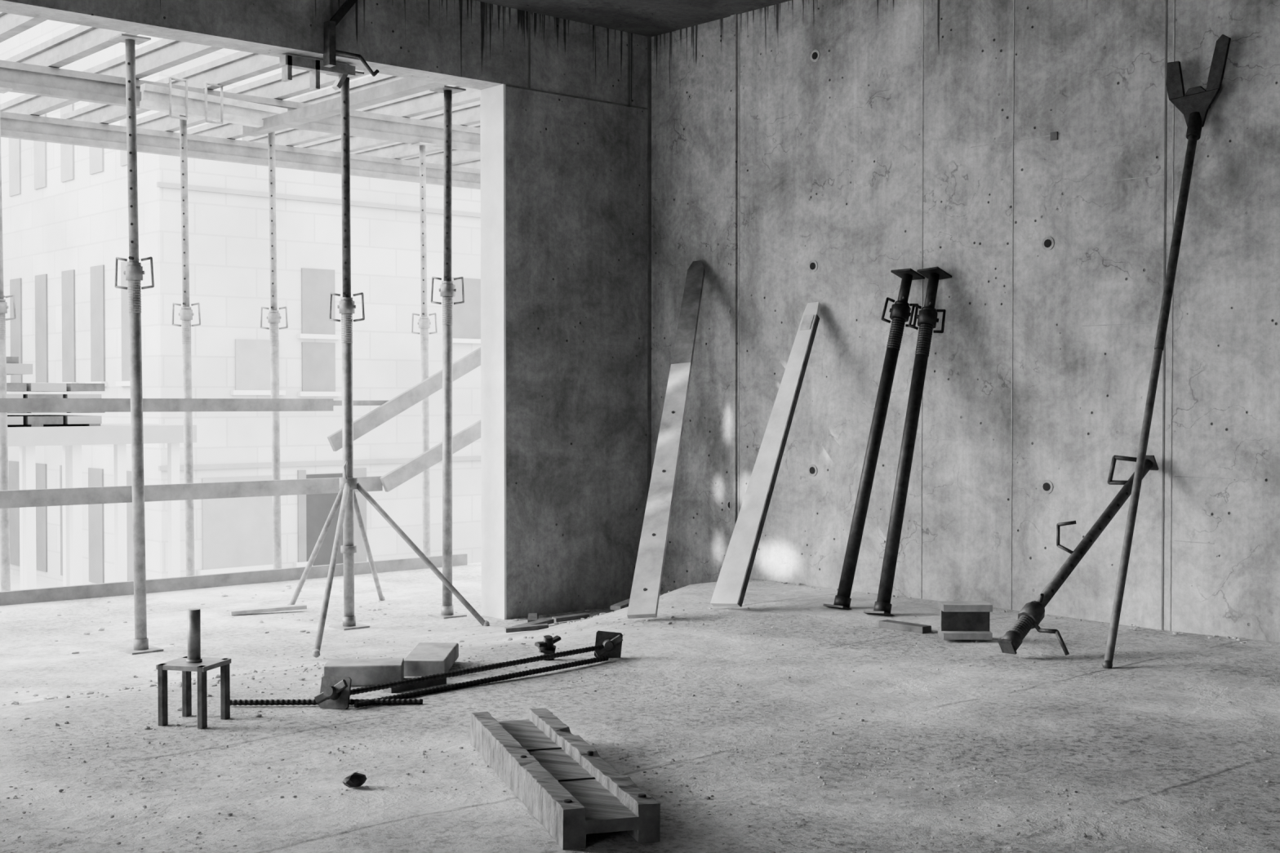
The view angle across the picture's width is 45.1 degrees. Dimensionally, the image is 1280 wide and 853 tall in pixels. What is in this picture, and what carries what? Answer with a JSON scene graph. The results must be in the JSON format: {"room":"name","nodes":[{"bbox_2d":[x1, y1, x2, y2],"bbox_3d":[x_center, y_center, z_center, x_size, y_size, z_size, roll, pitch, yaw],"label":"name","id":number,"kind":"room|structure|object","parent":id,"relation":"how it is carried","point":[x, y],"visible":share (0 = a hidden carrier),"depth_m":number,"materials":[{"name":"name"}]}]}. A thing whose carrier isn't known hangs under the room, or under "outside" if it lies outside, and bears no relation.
{"room":"construction site","nodes":[
{"label":"construction site","id":0,"kind":"room"},
{"bbox_2d":[0,0,651,619],"bbox_3d":[-2.996,-0.412,4.991,8.000,2.900,0.183,-1,1,-42],"label":"wall","id":1,"kind":"structure","parent":0,"point":[578,95],"depth_m":7.17,"materials":[{"name":"concrete"}]},
{"bbox_2d":[279,0,379,90],"bbox_3d":[-1.286,-1.629,6.397,0.356,0.439,0.213,-1,1,-42],"label":"bracket","id":2,"kind":"object","parent":1,"relation":"attached to","point":[328,65],"visible":1,"depth_m":6.37,"materials":[{"name":"metal"}]},
{"bbox_2d":[480,84,506,619],"bbox_3d":[-0.672,-0.331,7.060,0.013,2.440,0.178,-1,1,-42],"label":"trim","id":3,"kind":"structure","parent":1,"relation":"attached to","point":[492,100],"depth_m":7.05,"materials":[{"name":"concrete"}]},
{"bbox_2d":[428,562,481,577],"bbox_3d":[-3.022,1.029,6.252,9.600,0.270,2.050,-1,1,-42],"label":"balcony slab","id":4,"kind":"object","parent":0,"point":[471,569],"visible":0.05,"depth_m":9.06,"materials":[{"name":"concrete"}]},
{"bbox_2d":[475,0,791,36],"bbox_3d":[-0.003,-1.923,1.605,8.420,0.250,9.177,-1,1,-42],"label":"ceiling","id":5,"kind":"structure","parent":0,"point":[651,18],"depth_m":7.03,"materials":[{"name":"concrete"}]},
{"bbox_2d":[0,568,1279,852],"bbox_3d":[-0.632,0.876,2.352,8.000,0.194,11.050,-1,1,-42],"label":"floor","id":6,"kind":"structure","parent":0,"point":[1143,741],"depth_m":3.84,"materials":[{"name":"grey concrete"}]},
{"bbox_2d":[109,33,164,654],"bbox_3d":[-2.000,-0.318,6.111,0.155,2.432,0.130,-1,1,-42],"label":"prop","id":7,"kind":"object","parent":6,"relation":"on","point":[134,272],"visible":1,"depth_m":6.09,"materials":[{"name":"grey metal"}]},
{"bbox_2d":[155,608,231,728],"bbox_3d":[-1.143,0.613,3.947,0.135,0.290,0.136,0,1,15],"label":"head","id":8,"kind":"object","parent":6,"relation":"on","point":[193,662],"visible":1,"depth_m":3.93},
{"bbox_2d":[0,398,467,605],"bbox_3d":[-3.217,0.374,7.364,5.800,1.032,0.040,-1,1,-42],"label":"guard rail","id":9,"kind":"object","parent":6,"relation":"on","point":[184,491],"visible":0.86,"depth_m":8.09,"materials":[{"name":"grey wood"}]},
{"bbox_2d":[326,346,480,492],"bbox_3d":[-1.027,-0.257,9.209,1.900,1.251,0.030,-1,1,-42],"label":"guard rail","id":10,"kind":"object","parent":9,"relation":"attached to","point":[416,393],"visible":0.5,"depth_m":8.95,"materials":[{"name":"grey wood"}]},
{"bbox_2d":[230,698,422,706],"bbox_3d":[-0.848,0.742,4.144,0.525,0.018,0.018,0,1,-1],"label":"rod","id":11,"kind":"object","parent":6,"relation":"on","point":[404,701],"visible":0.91,"depth_m":4.14,"materials":[{"name":"metal"}]},
{"bbox_2d":[325,71,369,630],"bbox_3d":[-1.281,-0.330,6.748,0.136,2.431,0.130,-1,1,-42],"label":"prop","id":12,"kind":"object","parent":6,"relation":"on","point":[347,306],"visible":1,"depth_m":6.73,"materials":[{"name":"grey metal"}]},
{"bbox_2d":[342,772,366,787],"bbox_3d":[-0.609,0.754,3.287,0.052,0.032,0.040,-1,1,-42],"label":"stone","id":13,"kind":"object","parent":6,"relation":"on","point":[354,780],"visible":1,"depth_m":3.27,"materials":[{"name":"stone"}]},
{"bbox_2d":[323,657,404,686],"bbox_3d":[-0.803,0.716,4.484,0.222,0.060,0.130,0,1,-6],"label":"timber block","id":14,"kind":"object","parent":6,"relation":"on","point":[362,672],"visible":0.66,"depth_m":4.42,"materials":[{"name":"grey wood"}]},
{"bbox_2d":[287,461,489,657],"bbox_3d":[-1.105,0.520,6.845,0.826,0.745,1.739,0,1,-16],"label":"tripod","id":15,"kind":"object","parent":6,"relation":"on","point":[346,484],"visible":0.92,"depth_m":6.78,"materials":[{"name":"metal"}]},
{"bbox_2d":[382,678,446,693],"bbox_3d":[-0.642,0.738,4.394,0.204,0.022,0.059,-1,1,-42],"label":"batten","id":16,"kind":"object","parent":6,"relation":"on","point":[440,682],"depth_m":4.37,"materials":[{"name":"black wood"}]},
{"bbox_2d":[229,598,630,632],"bbox_3d":[-1.596,0.829,6.760,3.188,0.105,1.078,0,1,-12],"label":"scrap","id":17,"kind":"object","parent":6,"relation":"on","point":[532,624],"visible":0.9,"depth_m":6.86,"materials":[{"name":"grey wood"}]},
{"bbox_2d":[404,642,458,676],"bbox_3d":[-0.640,0.713,4.716,0.130,0.060,0.278,0,1,2],"label":"block","id":18,"kind":"object","parent":6,"relation":"on","point":[425,659],"visible":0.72,"depth_m":4.62,"materials":[{"name":"grey concrete"}]},
{"bbox_2d":[427,84,466,618],"bbox_3d":[-0.889,-0.337,7.096,0.135,2.430,0.130,-1,1,-42],"label":"prop","id":19,"kind":"object","parent":6,"relation":"on","point":[447,290],"visible":1,"depth_m":7.08,"materials":[{"name":"grey metal"}]},
{"bbox_2d":[0,12,480,189],"bbox_3d":[-2.714,-1.783,8.036,9.500,0.345,4.010,-1,1,-42],"label":"deck formwork","id":20,"kind":"object","parent":19,"relation":"on","point":[388,113],"visible":0.38,"depth_m":9.02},
{"bbox_2d":[0,87,16,591],"bbox_3d":[-3.181,-0.253,7.674,0.165,2.843,0.145,-1,1,-42],"label":"prop","id":21,"kind":"object","parent":20,"relation":"attached to","point":[5,568],"visible":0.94,"depth_m":7.66,"materials":[{"name":"grey metal"}]},
{"bbox_2d":[167,112,200,576],"bbox_3d":[-2.447,-0.265,8.326,0.165,2.843,0.145,-1,1,-42],"label":"prop","id":22,"kind":"object","parent":20,"relation":"attached to","point":[185,313],"visible":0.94,"depth_m":8.30,"materials":[{"name":"grey metal"}]},
{"bbox_2d":[139,76,287,131],"bbox_3d":[-2.270,-1.724,8.260,0.824,0.214,0.087,-1,1,-42],"label":"support beam","id":23,"kind":"structure","parent":20,"relation":"attached to","point":[169,100],"depth_m":8.19,"materials":[{"name":"metal"}]},
{"bbox_2d":[260,131,288,568],"bbox_3d":[-2.056,-0.272,8.673,0.165,2.843,0.145,-1,1,-42],"label":"prop","id":24,"kind":"object","parent":20,"relation":"attached to","point":[273,317],"visible":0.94,"depth_m":8.65,"materials":[{"name":"grey metal"}]},
{"bbox_2d":[408,142,437,556],"bbox_3d":[-1.304,-0.285,9.340,0.165,2.843,0.145,-1,1,-42],"label":"prop","id":25,"kind":"object","parent":20,"relation":"attached to","point":[424,322],"visible":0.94,"depth_m":9.31,"materials":[{"name":"grey metal"}]},
{"bbox_2d":[314,631,622,709],"bbox_3d":[-0.455,0.705,4.502,0.096,0.093,1.156,1,1,43],"label":"rod","id":26,"kind":"object","parent":6,"relation":"on","point":[335,692],"visible":1,"depth_m":4.38,"materials":[{"name":"metal"}]},
{"bbox_2d":[353,655,608,707],"bbox_3d":[-0.432,0.736,4.473,0.018,0.018,0.987,1,1,41],"label":"rod","id":27,"kind":"object","parent":6,"relation":"on","point":[531,672],"visible":0.98,"depth_m":4.45,"materials":[{"name":"metal"}]},
{"bbox_2d":[534,635,560,660],"bbox_3d":[-0.295,0.702,4.887,0.097,0.077,0.062,-1,1,-42],"label":"nut","id":28,"kind":"object","parent":6,"relation":"on","point":[547,646],"visible":0.92,"depth_m":4.87,"materials":[{"name":"metal"}]},
{"bbox_2d":[470,708,660,849],"bbox_3d":[-0.183,0.725,3.263,0.188,0.078,0.902,0,1,-17],"label":"timber i-beam","id":29,"kind":"structure","parent":6,"relation":"on","point":[563,781],"depth_m":3.09,"materials":[{"name":"grey wood"}]},
{"bbox_2d":[0,578,1275,852],"bbox_3d":[-0.648,0.828,4.929,4.612,0.200,6.844,-1,1,-42],"label":"debris","id":30,"kind":"object","parent":6,"relation":"on","point":[15,703],"visible":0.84,"depth_m":3.71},
{"bbox_2d":[626,260,705,618],"bbox_3d":[0.147,-0.031,6.528,0.112,1.480,1.589,0,1,10],"label":"board","id":31,"kind":"object","parent":6,"relation":"on","point":[648,573],"visible":1,"depth_m":6.33,"materials":[{"name":"grey wood"}]},
{"bbox_2d":[710,302,821,607],"bbox_3d":[0.562,0.083,6.370,0.132,1.241,0.886,1,1,32],"label":"board","id":32,"kind":"object","parent":6,"relation":"on","point":[731,588],"visible":1,"depth_m":6.29,"materials":[{"name":"wood"}]},
{"bbox_2d":[822,268,924,609],"bbox_3d":[0.944,0.045,6.176,0.535,1.372,0.105,-1,2,-44],"label":"prop","id":33,"kind":"object","parent":6,"relation":"on","point":[900,311],"visible":0.95,"depth_m":6.16,"materials":[{"name":"black metal"}]},
{"bbox_2d":[878,619,931,633],"bbox_3d":[0.948,0.716,5.510,0.050,0.024,0.200,-1,1,-42],"label":"batten","id":34,"kind":"object","parent":6,"relation":"on","point":[891,624],"visible":1,"depth_m":5.49,"materials":[{"name":"grey wood"}]},
{"bbox_2d":[862,266,951,616],"bbox_3d":[1.054,0.051,6.037,0.120,1.374,0.579,1,1,35],"label":"prop","id":35,"kind":"object","parent":6,"relation":"on","point":[927,319],"visible":1,"depth_m":6.03,"materials":[{"name":"black metal"}]},
{"bbox_2d":[937,601,992,639],"bbox_3d":[1.117,0.666,5.292,0.166,0.121,0.100,0,1,0],"label":"timber beam offcut","id":36,"kind":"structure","parent":6,"relation":"on","point":[959,620],"depth_m":5.28,"materials":[{"name":"grey wood"}]},
{"bbox_2d":[997,455,1158,655],"bbox_3d":[1.527,0.417,5.213,0.189,0.622,0.922,1,1,43],"label":"prop","id":37,"kind":"object","parent":6,"relation":"on","point":[1032,614],"visible":0.98,"depth_m":5.16,"materials":[{"name":"black metal"}]},
{"bbox_2d":[1102,34,1231,668],"bbox_3d":[1.739,-0.300,5.042,0.226,2.090,0.882,1,1,31],"label":"pole","id":38,"kind":"object","parent":6,"relation":"on","point":[1194,104],"visible":1,"depth_m":5.20,"materials":[{"name":"metal"}]},
{"bbox_2d":[651,0,1279,642],"bbox_3d":[3.058,-0.400,4.353,0.232,2.900,9.180,-1,1,-42],"label":"wall","id":39,"kind":"structure","parent":0,"point":[1031,153],"depth_m":6.09,"materials":[{"name":"concrete"}]},
{"label":"outside","id":40,"kind":"structure","parent":0,"visible":0},
{"bbox_2d":[0,573,62,591],"bbox_3d":[-23.173,2.554,48.874,140.000,0.100,87.500,-1,1,-42],"label":"ground","id":41,"kind":"structure","parent":40,"point":[15,580],"depth_m":28.23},
{"bbox_2d":[7,422,196,590],"bbox_3d":[-6.098,1.592,13.194,4.200,3.180,1.500,-1,1,-42],"label":"facade","id":42,"kind":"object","parent":41,"relation":"on","point":[71,437],"visible":0.39,"depth_m":13.61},
{"bbox_2d":[5,356,105,426],"bbox_3d":[-5.732,-0.302,13.416,1.690,0.600,1.200,-1,1,-42],"label":"pallets","id":43,"kind":"object","parent":42,"relation":"on","point":[13,366],"visible":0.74,"depth_m":13.23,"materials":[{"name":"grey wood"}]},
{"bbox_2d":[0,19,481,586],"bbox_3d":[-3.405,-2.986,35.158,20.500,11.700,10.100,-1,1,-42],"label":"building","id":44,"kind":"structure","parent":41,"relation":"on","point":[65,206],"depth_m":26.65,"materials":[{"name":"white stone"}]}
]}

